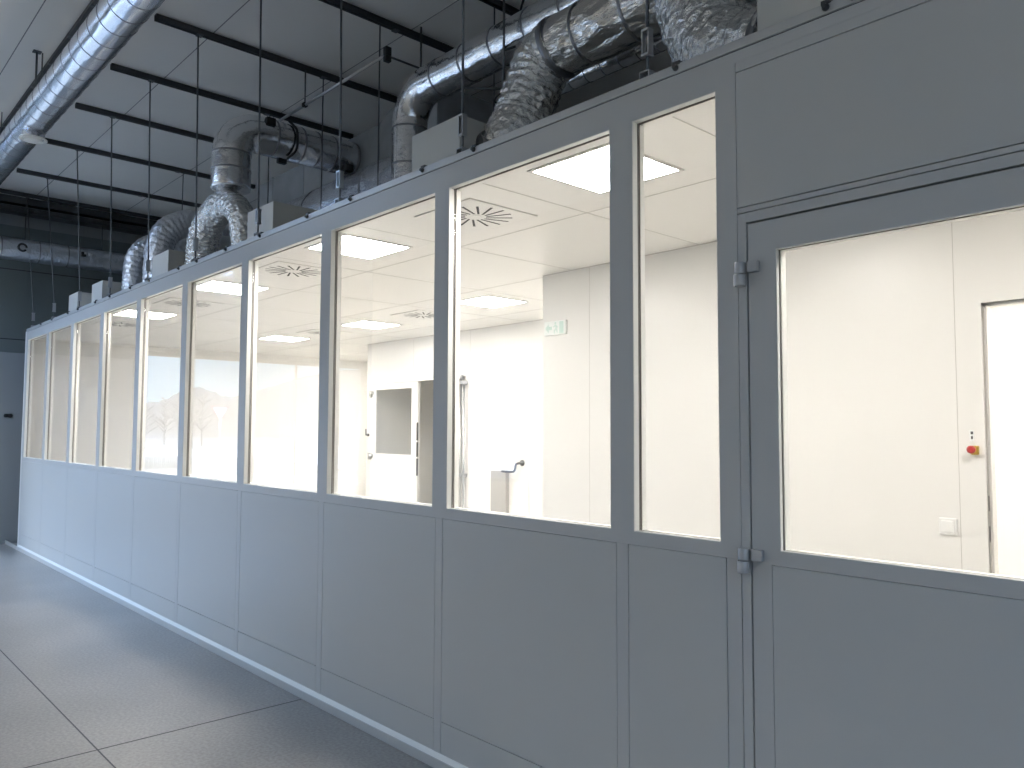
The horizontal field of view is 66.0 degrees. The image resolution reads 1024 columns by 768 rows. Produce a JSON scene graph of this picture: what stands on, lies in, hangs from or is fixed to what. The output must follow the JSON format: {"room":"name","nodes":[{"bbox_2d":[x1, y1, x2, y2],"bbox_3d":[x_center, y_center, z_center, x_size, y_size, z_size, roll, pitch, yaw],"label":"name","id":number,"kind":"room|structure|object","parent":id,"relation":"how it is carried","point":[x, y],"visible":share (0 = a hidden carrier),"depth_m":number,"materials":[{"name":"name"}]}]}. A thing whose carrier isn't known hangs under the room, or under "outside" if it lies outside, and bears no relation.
{"room":"industrial hall","nodes":[
{"label":"industrial hall","id":0,"kind":"room"},
{"bbox_2d":[0,203,150,352],"bbox_3d":[-6.412,-0.176,10.913,12.500,4.600,0.300,3,-5,-43],"label":"wall","id":1,"kind":"structure","parent":0,"point":[16,306],"depth_m":10.76,"materials":[{"name":"grey paint"}]},
{"bbox_2d":[0,352,24,543],"bbox_3d":[-7.042,0.814,10.040,1.720,2.515,0.044,3,-5,-43],"label":"door","id":2,"kind":"structure","parent":1,"relation":"in","point":[11,364],"depth_m":10.41,"materials":[{"name":"grey metal"}]},
{"bbox_2d":[0,267,115,281],"bbox_3d":[-4.836,-1.424,12.235,7.900,0.012,0.008,3,-5,-43],"label":"trim","id":3,"kind":"structure","parent":1,"relation":"attached to","point":[0,267],"depth_m":10.87,"materials":[{"name":"grey metal"}]},
{"bbox_2d":[17,332,367,544],"bbox_3d":[-4.249,0.812,11.677,5.199,2.735,0.069,3,-5,-43],"label":"wall","id":4,"kind":"structure","parent":0,"point":[287,388],"depth_m":11.53,"materials":[{"name":"white paint"}]},
{"bbox_2d":[0,543,432,767],"bbox_3d":[-0.762,1.901,4.639,12.500,0.250,17.000,3,-5,-43],"label":"floor","id":5,"kind":"structure","parent":0,"point":[117,674],"depth_m":4.33,"materials":[{"name":"concrete"}]},
{"bbox_2d":[0,650,115,767],"bbox_3d":[-1.873,1.712,3.623,0.006,0.003,16.800,3,-5,-43],"label":"trim","id":6,"kind":"structure","parent":5,"relation":"attached to","point":[0,650],"depth_m":4.12,"materials":[{"name":"grey"}]},
{"bbox_2d":[24,699,300,767],"bbox_3d":[-3.191,1.643,2.550,5.480,0.003,0.006,3,-5,-43],"label":"trim","id":7,"kind":"structure","parent":5,"relation":"attached to","point":[299,699],"depth_m":3.87,"materials":[{"name":"grey"}]},
{"bbox_2d":[0,0,671,220],"bbox_3d":[-0.744,-2.940,4.927,12.500,0.250,17.000,3,-5,-43],"label":"ceiling","id":8,"kind":"structure","parent":0,"point":[307,32],"depth_m":6.95,"materials":[{"name":"grey paint"}]},
{"bbox_2d":[0,0,45,74],"bbox_3d":[-1.773,-2.880,3.973,0.007,0.012,16.400,3,-5,-43],"label":"trim","id":9,"kind":"structure","parent":8,"relation":"attached to","point":[44,0],"depth_m":6.21,"materials":[{"name":"grey metal"}]},
{"bbox_2d":[32,49,41,87],"bbox_3d":[-3.908,-2.547,6.479,0.060,0.374,0.060,3,-5,-43],"label":"pin","id":10,"kind":"object","parent":8,"relation":"hanging from","point":[37,52],"visible":0.77,"depth_m":6.48,"materials":[{"name":"grey metal"}]},
{"bbox_2d":[0,0,98,131],"bbox_3d":[-2.495,-2.787,5.134,0.042,0.044,13.690,3,-5,-43],"label":"rail","id":11,"kind":"object","parent":8,"relation":"attached to","point":[92,4],"visible":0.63,"depth_m":6.50,"materials":[{"name":"grey metal"}]},
{"bbox_2d":[0,193,156,250],"bbox_3d":[-5.268,-2.088,11.491,9.200,0.595,0.240,3,-5,-43],"label":"cable tray","id":12,"kind":"object","parent":8,"relation":"hanging from","point":[6,199],"visible":0.31,"depth_m":10.78,"materials":[{"name":"grey metal"}]},
{"bbox_2d":[0,188,161,219],"bbox_3d":[-5.759,-2.447,10.976,2.350,0.052,0.052,3,-5,-43],"label":"channel","id":13,"kind":"object","parent":8,"relation":"attached to","point":[5,191],"visible":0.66,"depth_m":10.77,"materials":[{"name":"grey metal"}]},
{"bbox_2d":[27,197,34,326],"bbox_3d":[-6.194,-1.579,10.154,0.040,1.786,0.558,3,-5,-43],"label":"rod","id":14,"kind":"object","parent":13,"relation":"hanging from","point":[33,313],"visible":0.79,"depth_m":10.04,"materials":[{"name":"grey metal"}]},
{"bbox_2d":[0,0,164,184],"bbox_3d":[-2.540,-2.473,5.047,0.258,0.683,13.650,3,-5,-43],"label":"spiral duct","id":15,"kind":"object","parent":8,"relation":"hanging from","point":[111,24],"visible":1,"depth_m":5.56,"materials":[{"name":"silver metal"}]},
{"bbox_2d":[18,128,47,143],"bbox_3d":[-4.029,-2.103,6.641,0.212,0.123,0.212,3,-5,-43],"label":"outlet","id":16,"kind":"object","parent":15,"relation":"attached to","point":[29,135],"depth_m":6.59,"materials":[{"name":"white plastic"}]},
{"bbox_2d":[17,168,201,207],"bbox_3d":[-5.027,-2.491,10.183,2.350,0.052,0.052,3,-5,-43],"label":"channel","id":17,"kind":"object","parent":8,"relation":"attached to","point":[19,170],"visible":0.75,"depth_m":10.01,"materials":[{"name":"grey metal"}]},
{"bbox_2d":[47,178,55,318],"bbox_3d":[-5.475,-1.622,9.376,0.040,1.786,0.518,3,-5,-43],"label":"rod","id":18,"kind":"object","parent":17,"relation":"hanging from","point":[54,303],"visible":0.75,"depth_m":9.30,"materials":[{"name":"grey metal"}]},
{"bbox_2d":[37,0,249,194],"bbox_3d":[-0.979,-2.833,4.703,0.007,0.012,16.400,3,-5,-43],"label":"trim","id":19,"kind":"structure","parent":8,"relation":"attached to","point":[248,0],"depth_m":7.09,"materials":[{"name":"grey metal"}]},
{"bbox_2d":[45,138,254,188],"bbox_3d":[-4.126,-2.546,9.206,2.350,0.052,0.052,3,-5,-43],"label":"channel","id":20,"kind":"object","parent":8,"relation":"attached to","point":[75,147],"visible":0.75,"depth_m":8.96,"materials":[{"name":"grey metal"}]},
{"bbox_2d":[77,150,81,307],"bbox_3d":[-4.661,-1.671,8.494,0.041,1.785,0.262,4,-5,-44],"label":"rod","id":21,"kind":"object","parent":20,"relation":"hanging from","point":[79,291],"visible":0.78,"depth_m":8.46,"materials":[{"name":"grey metal"}]},
{"bbox_2d":[182,173,183,209],"bbox_3d":[-3.920,-1.604,9.344,0.040,1.812,0.040,3,-5,-43],"label":"hanger","id":22,"kind":"object","parent":20,"relation":"hanging from","point":[183,173],"visible":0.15,"depth_m":9.38,"materials":[{"name":"grey metal"}]},
{"bbox_2d":[75,102,298,164],"bbox_3d":[-3.285,-2.597,8.296,2.350,0.052,0.052,3,-5,-43],"label":"channel","id":23,"kind":"object","parent":8,"relation":"attached to","point":[80,106],"visible":0.6,"depth_m":7.89,"materials":[{"name":"grey metal"}]},
{"bbox_2d":[107,117,112,295],"bbox_3d":[-3.878,-1.719,7.645,0.046,1.784,0.092,3,-5,-43],"label":"rod","id":24,"kind":"object","parent":23,"relation":"hanging from","point":[110,278],"visible":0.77,"depth_m":7.63,"materials":[{"name":"grey metal"}]},
{"bbox_2d":[110,63,352,138],"bbox_3d":[-2.540,-2.642,7.489,2.350,0.052,0.052,3,-5,-43],"label":"channel","id":25,"kind":"object","parent":8,"relation":"attached to","point":[118,68],"visible":0.86,"depth_m":7.32,"materials":[{"name":"grey metal"}]},
{"bbox_2d":[144,81,150,280],"bbox_3d":[-3.142,-1.763,6.848,0.046,1.784,0.063,3,-5,-43],"label":"rod","id":26,"kind":"object","parent":25,"relation":"hanging from","point":[148,262],"visible":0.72,"depth_m":6.84,"materials":[{"name":"grey metal"}]},
{"bbox_2d":[267,115,269,203],"bbox_3d":[-2.356,-1.701,7.606,0.040,1.812,0.040,3,-5,-43],"label":"hanger","id":27,"kind":"object","parent":25,"relation":"hanging from","point":[269,115],"visible":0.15,"depth_m":7.62,"materials":[{"name":"grey metal"}]},
{"bbox_2d":[253,0,261,236],"bbox_3d":[-1.680,-1.852,5.265,0.046,1.784,0.044,3,-5,-43],"label":"rod","id":28,"kind":"object","parent":8,"relation":"hanging from","point":[257,211],"visible":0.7,"depth_m":5.24,"materials":[{"name":"grey metal"}]},
{"bbox_2d":[154,13,396,102],"bbox_3d":[-1.801,-2.687,6.688,2.350,0.052,0.052,3,-5,-43],"label":"channel","id":29,"kind":"object","parent":8,"relation":"attached to","point":[159,18],"visible":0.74,"depth_m":6.47,"materials":[{"name":"grey metal"}]},
{"bbox_2d":[192,35,198,261],"bbox_3d":[-2.410,-1.808,6.056,0.046,1.784,0.044,3,-5,-43],"label":"rod","id":30,"kind":"object","parent":29,"relation":"hanging from","point":[195,239],"visible":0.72,"depth_m":6.05,"materials":[{"name":"grey metal"}]},
{"bbox_2d":[320,78,323,208],"bbox_3d":[-1.639,-1.747,6.785,0.040,1.812,0.040,3,-5,-43],"label":"hanger","id":31,"kind":"object","parent":29,"relation":"hanging from","point":[323,78],"visible":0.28,"depth_m":6.80,"materials":[{"name":"grey metal"}]},
{"bbox_2d":[277,27,421,120],"bbox_3d":[-1.419,-2.496,6.537,0.333,0.370,1.845,3,-5,-43],"label":"conduit","id":32,"kind":"object","parent":29,"relation":"hanging from","point":[387,51],"visible":0.93,"depth_m":6.01,"materials":[{"name":"silver metal"}]},
{"bbox_2d":[126,0,458,210],"bbox_3d":[-0.167,-2.786,5.451,0.007,0.012,16.400,3,-5,-43],"label":"trim","id":33,"kind":"structure","parent":8,"relation":"attached to","point":[457,0],"depth_m":6.71,"materials":[{"name":"grey metal"}]},
{"bbox_2d":[335,0,344,202],"bbox_3d":[-0.970,-1.921,4.497,0.046,1.836,0.044,3,-5,-43],"label":"rod","id":34,"kind":"object","parent":8,"relation":"hanging from","point":[340,174],"visible":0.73,"depth_m":4.46,"materials":[{"name":"grey metal"}]},
{"bbox_2d":[319,0,453,52],"bbox_3d":[-1.055,-2.732,5.881,2.350,0.052,0.052,3,-5,-43],"label":"channel","id":35,"kind":"object","parent":8,"relation":"attached to","point":[394,27],"visible":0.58,"depth_m":5.97,"materials":[{"name":"grey metal"}]},
{"bbox_2d":[377,25,380,185],"bbox_3d":[-0.996,-1.799,5.883,0.040,1.812,0.040,3,-5,-43],"label":"hanger","id":36,"kind":"object","parent":35,"relation":"hanging from","point":[379,25],"visible":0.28,"depth_m":5.90,"materials":[{"name":"grey metal"}]},
{"bbox_2d":[456,0,468,153],"bbox_3d":[-0.228,-1.966,3.694,0.046,1.836,0.044,3,-5,-43],"label":"rod","id":37,"kind":"object","parent":8,"relation":"hanging from","point":[462,118],"visible":0.72,"depth_m":3.65,"materials":[{"name":"grey metal"}]},
{"bbox_2d":[464,0,504,103],"bbox_3d":[-0.182,-2.250,5.098,0.020,1.010,0.460,3,-4,-40],"label":"hanger","id":38,"kind":"object","parent":8,"relation":"hanging from","point":[503,66],"visible":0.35,"depth_m":4.94,"materials":[{"name":"grey metal"}]},
{"bbox_2d":[479,0,518,15],"bbox_3d":[-0.527,-2.764,5.308,2.350,0.052,0.052,3,-5,-43],"label":"channel","id":39,"kind":"object","parent":8,"relation":"attached to","point":[510,10],"visible":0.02,"depth_m":5.72,"materials":[{"name":"grey metal"}]},
{"bbox_2d":[493,6,494,110],"bbox_3d":[-0.129,-1.811,5.622,0.040,1.812,0.040,3,-5,-43],"label":"hanger","id":40,"kind":"object","parent":39,"relation":"hanging from","point":[494,6],"visible":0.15,"depth_m":5.64,"materials":[{"name":"grey metal"}]},
{"bbox_2d":[502,0,524,50],"bbox_3d":[0.012,-2.408,5.145,0.150,0.695,0.497,-1,-4,15],"label":"cable","id":41,"kind":"object","parent":8,"relation":"hanging from","point":[522,2],"visible":0.36,"depth_m":4.94,"materials":[{"name":"black plastic"}]},
{"bbox_2d":[639,0,655,78],"bbox_3d":[0.495,-2.010,2.911,0.046,1.836,0.050,3,-5,-43],"label":"rod","id":42,"kind":"object","parent":8,"relation":"hanging from","point":[646,33],"visible":0.71,"depth_m":2.86,"materials":[{"name":"grey metal"}]},
{"bbox_2d":[40,102,716,361],"bbox_3d":[0.330,-0.785,6.854,5.129,0.085,13.350,3,-5,-43],"label":"ceiling","id":43,"kind":"structure","parent":0,"point":[688,213],"depth_m":5.39,"materials":[{"name":"white"}]},
{"bbox_2d":[68,292,91,310],"bbox_3d":[-4.934,-0.872,9.320,0.480,0.340,0.404,3,-5,-43],"label":"box","id":44,"kind":"object","parent":43,"relation":"on","point":[86,298],"visible":0.12,"depth_m":9.10,"materials":[{"name":"white metal"}]},
{"bbox_2d":[92,280,121,301],"bbox_3d":[-4.290,-0.911,8.623,0.480,0.340,0.404,3,-5,-43],"label":"box","id":45,"kind":"object","parent":43,"relation":"on","point":[100,290],"visible":0.12,"depth_m":8.41,"materials":[{"name":"white metal"}]},
{"bbox_2d":[92,321,149,327],"bbox_3d":[-4.276,-0.652,8.621,0.470,0.009,0.470,3,-5,-43],"label":"ceiling vent","id":46,"kind":"object","parent":43,"relation":"in","point":[113,323],"visible":0.7,"depth_m":8.62,"materials":[{"name":"white"}]},
{"bbox_2d":[112,309,178,319],"bbox_3d":[-3.669,-0.693,7.890,0.490,0.006,0.490,3,-5,-43],"label":"recessed light","id":47,"kind":"object","parent":43,"relation":"in","point":[128,312],"visible":0.87,"depth_m":7.87,"materials":[{"name":"white plastic"}]},
{"bbox_2d":[121,235,186,289],"bbox_3d":[-3.822,-1.209,8.490,0.686,0.917,0.266,2,-4,-32],"label":"flexible hose","id":48,"kind":"object","parent":43,"relation":"on","point":[132,274],"visible":0.28,"depth_m":8.29,"materials":[{"name":"silver metal"}]},
{"bbox_2d":[152,250,184,277],"bbox_3d":[-2.975,-0.991,7.199,0.480,0.340,0.434,3,-5,-43],"label":"box","id":49,"kind":"object","parent":43,"relation":"on","point":[168,260],"visible":0.12,"depth_m":6.97,"materials":[{"name":"white metal"}]},
{"bbox_2d":[142,210,229,281],"bbox_3d":[-3.268,-1.276,8.030,0.900,1.001,0.305,3,-4,-36],"label":"flexible hose","id":50,"kind":"object","parent":43,"relation":"on","point":[164,235],"visible":0.41,"depth_m":7.80,"materials":[{"name":"silver metal"}]},
{"bbox_2d":[152,297,223,308],"bbox_3d":[-2.954,-0.732,7.189,0.470,0.009,0.470,3,-5,-43],"label":"ceiling vent","id":51,"kind":"object","parent":43,"relation":"in","point":[171,301],"visible":0.6,"depth_m":7.17,"materials":[{"name":"white"}]},
{"bbox_2d":[183,189,252,264],"bbox_3d":[-2.448,-1.238,6.706,1.153,0.801,0.318,-3,-5,44],"label":"flexible hose","id":52,"kind":"object","parent":43,"relation":"on","point":[220,208],"visible":0.67,"depth_m":6.64,"materials":[{"name":"silver metal"}]},
{"bbox_2d":[211,114,360,194],"bbox_3d":[-1.973,-1.953,6.932,1.311,0.709,0.350,3,-5,-43],"label":"duct","id":53,"kind":"object","parent":52,"relation":"on","point":[234,144],"visible":0.89,"depth_m":6.69,"materials":[{"name":"silver metal"}]},
{"bbox_2d":[259,91,492,206],"bbox_3d":[-1.406,-2.131,7.962,0.918,0.490,3.320,3,-5,-43],"label":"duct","id":54,"kind":"object","parent":53,"relation":"attached to","point":[300,180],"visible":0.12,"depth_m":7.17,"materials":[{"name":"silver metal"}]},
{"bbox_2d":[197,280,270,294],"bbox_3d":[-2.293,-0.777,6.399,0.490,0.006,0.490,3,-5,-43],"label":"recessed light","id":55,"kind":"object","parent":43,"relation":"in","point":[211,285],"visible":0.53,"depth_m":6.36,"materials":[{"name":"white plastic"}]},
{"bbox_2d":[247,201,317,238],"bbox_3d":[-1.612,-1.073,5.723,0.480,0.340,0.434,3,-5,-43],"label":"box","id":56,"kind":"object","parent":43,"relation":"on","point":[274,214],"visible":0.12,"depth_m":5.51,"materials":[{"name":"white metal"}]},
{"bbox_2d":[257,335,310,341],"bbox_3d":[-2.864,-0.569,9.920,0.490,0.006,0.490,3,-5,-43],"label":"recessed light","id":57,"kind":"object","parent":43,"relation":"in","point":[274,337],"visible":1,"depth_m":9.89,"materials":[{"name":"white plastic"}]},
{"bbox_2d":[262,336,304,341],"bbox_3d":[-2.864,-0.570,9.920,0.454,0.004,0.454,3,-5,-43],"label":"diffuser","id":58,"kind":"object","parent":57,"relation":"attached to","point":[277,338],"depth_m":9.89,"materials":[{"name":"white plastic"}]},
{"bbox_2d":[258,261,320,279],"bbox_3d":[-1.578,-0.816,5.699,0.470,0.009,0.470,3,-5,-43],"label":"ceiling vent","id":59,"kind":"object","parent":43,"relation":"in","point":[279,268],"visible":0.82,"depth_m":5.67,"materials":[{"name":"white metal"}]},
{"bbox_2d":[296,329,351,334],"bbox_3d":[-2.218,-0.604,9.293,0.470,0.009,0.470,3,-5,-43],"label":"ceiling vent","id":60,"kind":"object","parent":43,"relation":"in","point":[313,331],"visible":0.44,"depth_m":9.26,"materials":[{"name":"white"}]},
{"bbox_2d":[285,156,390,209],"bbox_3d":[-1.783,-1.562,7.521,0.594,0.591,3.271,3,-5,-43],"label":"duct","id":61,"kind":"object","parent":43,"relation":"on","point":[364,179],"visible":0.16,"depth_m":6.69,"materials":[{"name":"silver metal"}]},
{"bbox_2d":[219,236,231,249],"bbox_3d":[-2.881,-1.372,7.934,0.520,0.236,0.236,3,-5,-43],"label":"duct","id":62,"kind":"object","parent":61,"relation":"attached to","point":[226,240],"visible":0.06,"depth_m":7.83,"materials":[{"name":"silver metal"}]},
{"bbox_2d":[304,234,412,259],"bbox_3d":[-0.965,-0.857,4.961,0.490,0.006,0.490,3,-5,-43],"label":"recessed light","id":63,"kind":"object","parent":43,"relation":"in","point":[352,245],"visible":0.86,"depth_m":4.95,"materials":[{"name":"white plastic"}]},
{"bbox_2d":[341,320,400,328],"bbox_3d":[-1.538,-0.643,8.601,0.490,0.006,0.490,3,-5,-43],"label":"recessed light","id":64,"kind":"object","parent":43,"relation":"in","point":[362,324],"visible":0.94,"depth_m":8.56,"materials":[{"name":"white plastic"}]},
{"bbox_2d":[392,310,433,319],"bbox_3d":[-0.882,-0.685,7.847,0.470,0.009,0.470,3,-5,-43],"label":"ceiling vent","id":65,"kind":"object","parent":43,"relation":"in","point":[419,314],"visible":0.83,"depth_m":7.80,"materials":[{"name":"white metal"}]},
{"bbox_2d":[412,116,485,171],"bbox_3d":[-0.205,-1.159,4.199,0.480,0.340,0.506,3,-5,-43],"label":"box","id":66,"kind":"object","parent":43,"relation":"on","point":[439,142],"visible":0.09,"depth_m":4.03,"materials":[{"name":"white metal"}]},
{"bbox_2d":[481,16,581,142],"bbox_3d":[0.082,-1.473,4.053,0.464,0.778,0.431,3,-5,-43],"label":"flexible hose","id":67,"kind":"object","parent":66,"relation":"attached to","point":[534,84],"visible":0.69,"depth_m":3.95,"materials":[{"name":"silver metal"}]},
{"bbox_2d":[414,198,537,231],"bbox_3d":[-0.195,-0.898,4.230,0.470,0.009,0.470,3,-5,-43],"label":"ceiling vent","id":68,"kind":"object","parent":43,"relation":"in","point":[476,215],"visible":0.85,"depth_m":4.21,"materials":[{"name":"white metal"}]},
{"bbox_2d":[391,0,576,179],"bbox_3d":[1.363,-1.747,3.671,0.276,1.461,6.598,3,-5,-43],"label":"duct","id":69,"kind":"object","parent":43,"relation":"on","point":[440,78],"visible":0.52,"depth_m":5.51,"materials":[{"name":"silver metal"}]},
{"bbox_2d":[460,295,527,307],"bbox_3d":[-0.193,-0.731,7.041,0.490,0.006,0.490,3,-5,-43],"label":"recessed light","id":70,"kind":"object","parent":43,"relation":"in","point":[487,301],"visible":0.83,"depth_m":7.01,"materials":[{"name":"white plastic"}]},
{"bbox_2d":[527,142,684,194],"bbox_3d":[0.412,-0.940,3.478,0.490,0.006,0.490,3,-5,-43],"label":"recessed light","id":71,"kind":"object","parent":43,"relation":"in","point":[588,170],"visible":0.76,"depth_m":3.46,"materials":[{"name":"white plastic"}]},
{"bbox_2d":[494,0,756,109],"bbox_3d":[1.417,-1.445,3.296,0.113,0.816,4.400,3,-5,-43],"label":"duct","id":72,"kind":"object","parent":43,"relation":"on","point":[632,56],"visible":0.29,"depth_m":4.22,"materials":[{"name":"silver metal"}]},
{"bbox_2d":[654,0,756,62],"bbox_3d":[0.860,-1.663,3.264,0.421,1.206,0.806,1,-4,-17],"label":"flexible hose","id":73,"kind":"object","parent":43,"relation":"on","point":[689,29],"visible":0.48,"depth_m":3.09,"materials":[{"name":"silver metal"}]},
{"bbox_2d":[540,0,660,73],"bbox_3d":[0.484,-1.724,3.738,0.306,0.306,0.710,3,-5,-43],"label":"duct","id":74,"kind":"object","parent":73,"relation":"attached to","point":[584,34],"visible":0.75,"depth_m":3.70,"materials":[{"name":"silver metal"}]},
{"bbox_2d":[757,0,823,30],"bbox_3d":[1.134,-1.240,2.749,0.480,0.340,0.490,3,-5,-43],"label":"box","id":75,"kind":"object","parent":43,"relation":"on","point":[769,12],"visible":0.12,"depth_m":2.66,"materials":[{"name":"white metal"}]},
{"bbox_2d":[378,381,432,503],"bbox_3d":[-1.266,0.830,11.072,1.630,2.650,0.061,3,-5,-43],"label":"wall","id":76,"kind":"structure","parent":0,"point":[394,405],"depth_m":10.88,"materials":[{"name":"white paint"}]},
{"bbox_2d":[5,0,1023,767],"bbox_3d":[-1.847,0.422,5.287,0.098,2.772,14.100,3,-5,-43],"label":"wall","id":77,"kind":"structure","parent":0,"point":[449,638],"depth_m":3.04,"materials":[{"name":"grey metal"}]},
{"bbox_2d":[23,333,46,459],"bbox_3d":[-5.733,0.160,9.540,0.068,1.472,0.959,3,-5,-43],"label":"window","id":78,"kind":"structure","parent":77,"relation":"in","point":[30,343],"depth_m":9.89,"materials":[{"name":"white metal"}]},
{"bbox_2d":[44,324,70,461],"bbox_3d":[-5.011,0.117,8.757,0.068,1.472,0.964,3,-5,-43],"label":"window","id":79,"kind":"structure","parent":77,"relation":"in","point":[48,423],"depth_m":9.11,"materials":[{"name":"white metal"}]},
{"bbox_2d":[69,314,100,465],"bbox_3d":[-4.287,0.073,7.973,0.068,1.472,0.964,3,-5,-43],"label":"window","id":80,"kind":"structure","parent":77,"relation":"in","point":[76,336],"depth_m":8.32,"materials":[{"name":"white metal"}]},
{"bbox_2d":[99,301,136,469],"bbox_3d":[-3.562,0.029,7.189,0.068,1.472,0.964,3,-5,-43],"label":"window","id":81,"kind":"structure","parent":77,"relation":"in","point":[108,314],"depth_m":7.53,"materials":[{"name":"white metal"}]},
{"bbox_2d":[136,284,182,475],"bbox_3d":[-2.838,-0.015,6.404,0.068,1.472,0.964,3,-5,-43],"label":"window","id":82,"kind":"structure","parent":77,"relation":"in","point":[144,309],"depth_m":6.75,"materials":[{"name":"white metal"}]},
{"bbox_2d":[182,263,241,482],"bbox_3d":[-2.114,-0.059,5.620,0.068,1.472,0.964,3,-5,-43],"label":"window","id":83,"kind":"structure","parent":77,"relation":"in","point":[191,301],"depth_m":5.96,"materials":[{"name":"white metal"}]},
{"bbox_2d":[243,234,321,492],"bbox_3d":[-1.390,-0.103,4.835,0.068,1.472,0.964,3,-5,-43],"label":"window","id":84,"kind":"structure","parent":77,"relation":"in","point":[252,295],"depth_m":5.18,"materials":[{"name":"white metal"}]},
{"bbox_2d":[327,193,434,506],"bbox_3d":[-0.665,-0.147,4.051,0.068,1.472,0.964,3,-5,-43],"label":"window","id":85,"kind":"structure","parent":77,"relation":"in","point":[335,274],"depth_m":4.39,"materials":[{"name":"white metal"}]},
{"bbox_2d":[64,117,715,361],"bbox_3d":[0.330,-0.743,6.851,5.130,0.003,13.350,3,-5,-43],"label":"trim","id":86,"kind":"structure","parent":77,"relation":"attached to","point":[673,117],"depth_m":5.79,"materials":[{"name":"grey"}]},
{"bbox_2d":[446,129,610,528],"bbox_3d":[0.059,-0.191,3.267,0.068,1.472,0.964,3,-5,-43],"label":"window","id":87,"kind":"structure","parent":77,"relation":"in","point":[454,200],"depth_m":3.60,"materials":[{"name":"white metal"}]},
{"bbox_2d":[632,91,720,541],"bbox_3d":[0.575,-0.222,2.708,0.068,1.472,0.350,3,-5,-43],"label":"window","id":88,"kind":"structure","parent":77,"relation":"in","point":[638,205],"depth_m":2.82,"materials":[{"name":"white metal"}]},
{"bbox_2d":[733,166,1023,767],"bbox_3d":[1.093,0.547,2.047,0.116,2.159,1.114,3,-5,-43],"label":"door","id":89,"kind":"structure","parent":77,"relation":"in","point":[859,662],"depth_m":2.18,"materials":[{"name":"grey metal"}]},
{"bbox_2d":[366,304,1023,576],"bbox_3d":[1.800,0.569,6.500,0.070,2.650,10.950,3,-5,-43],"label":"wall","id":90,"kind":"structure","parent":0,"point":[512,349],"depth_m":8.11,"materials":[{"name":"white paint"}]},
{"bbox_2d":[368,379,432,502],"bbox_3d":[-1.343,1.020,9.853,0.116,2.125,1.530,3,-5,-43],"label":"door","id":91,"kind":"structure","parent":90,"relation":"in","point":[392,476],"depth_m":9.95,"materials":[{"name":"white metal"}]},
{"bbox_2d":[458,374,467,507],"bbox_3d":[-0.573,0.957,8.943,0.080,2.141,0.125,3,-5,-43],"label":"pipe","id":92,"kind":"object","parent":90,"relation":"attached to","point":[461,382],"visible":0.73,"depth_m":8.95,"materials":[{"name":"grey metal"}]},
{"bbox_2d":[464,374,528,515],"bbox_3d":[-0.204,0.954,8.551,0.089,2.090,1.050,3,-5,-43],"label":"door","id":93,"kind":"structure","parent":90,"relation":"in","point":[496,407],"depth_m":8.58,"materials":[{"name":"white"}]},
{"bbox_2d":[368,223,961,564],"bbox_3d":[1.180,0.533,5.930,1.618,2.650,10.950,3,-5,-43],"label":"trim","id":94,"kind":"structure","parent":90,"relation":"attached to","point":[951,223],"depth_m":5.44,"materials":[{"name":"grey metal"}]},
{"bbox_2d":[543,210,1023,571],"bbox_3d":[2.287,0.398,3.594,0.070,2.650,6.010,3,-5,-43],"label":"wall","id":95,"kind":"structure","parent":0,"point":[874,468],"depth_m":4.21,"materials":[{"name":"white paint"}]},
{"bbox_2d":[544,320,566,335],"bbox_3d":[0.316,-0.406,5.719,0.021,0.102,0.215,3,-5,-43],"label":"exit sign","id":96,"kind":"object","parent":95,"relation":"attached to","point":[559,327],"visible":1,"depth_m":5.71,"materials":[{"name":"white plastic"}]},
{"bbox_2d":[939,517,957,535],"bbox_3d":[2.071,0.677,3.748,0.015,0.080,0.080,3,-5,-43],"label":"light switch","id":97,"kind":"object","parent":95,"relation":"attached to","point":[947,526],"visible":1,"depth_m":3.74,"materials":[{"name":"white plastic"}]},
{"bbox_2d":[969,430,973,440],"bbox_3d":[2.161,0.242,3.686,0.004,0.052,0.042,3,-5,-43],"label":"switch","id":98,"kind":"object","parent":95,"relation":"attached to","point":[971,432],"visible":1,"depth_m":3.69,"materials":[{"name":"white plastic"}]},
{"bbox_2d":[966,446,978,454],"bbox_3d":[2.142,0.307,3.665,0.054,0.042,0.042,3,-5,-43],"label":"emergency stop button","id":99,"kind":"object","parent":95,"relation":"attached to","point":[973,450],"visible":1,"depth_m":3.65,"materials":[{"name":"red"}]},
{"bbox_2d":[970,288,1023,573],"bbox_3d":[2.556,0.631,3.281,0.087,2.150,1.095,3,-5,-43],"label":"door frame","id":100,"kind":"structure","parent":95,"relation":"in","point":[985,475],"depth_m":3.66,"materials":[{"name":"silver metal"}]},
{"bbox_3d":[0.320,1.900,6.693,5.130,0.004,13.350,3,-5,-43],"label":"floor","id":101,"kind":"structure","parent":0,"visible":0},
{"bbox_2d":[491,470,508,512],"bbox_3d":[-0.135,1.464,8.444,0.050,1.071,0.250,3,-5,-43],"label":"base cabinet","id":102,"kind":"object","parent":101,"relation":"on","point":[499,480],"visible":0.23,"depth_m":8.43,"materials":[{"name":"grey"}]},
{"bbox_3d":[-5.172,-1.197,11.121,0.587,1.174,0.266,3,-5,-43],"label":"duct","id":103,"kind":"object","parent":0,"visible":0},
{"bbox_2d":[0,236,124,273],"bbox_3d":[-6.772,-1.744,9.674,3.760,0.286,0.286,3,-5,-43],"label":"duct","id":104,"kind":"object","parent":103,"relation":"attached to","point":[37,252],"visible":0.93,"depth_m":10.32,"materials":[{"name":"silver metal"}]},
{"bbox_2d":[17,243,27,251],"bbox_3d":[-6.207,-1.732,10.005,0.116,0.116,0.026,3,-5,-43],"label":"clip","id":105,"kind":"object","parent":104,"relation":"attached to","point":[19,244],"visible":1,"depth_m":9.99,"materials":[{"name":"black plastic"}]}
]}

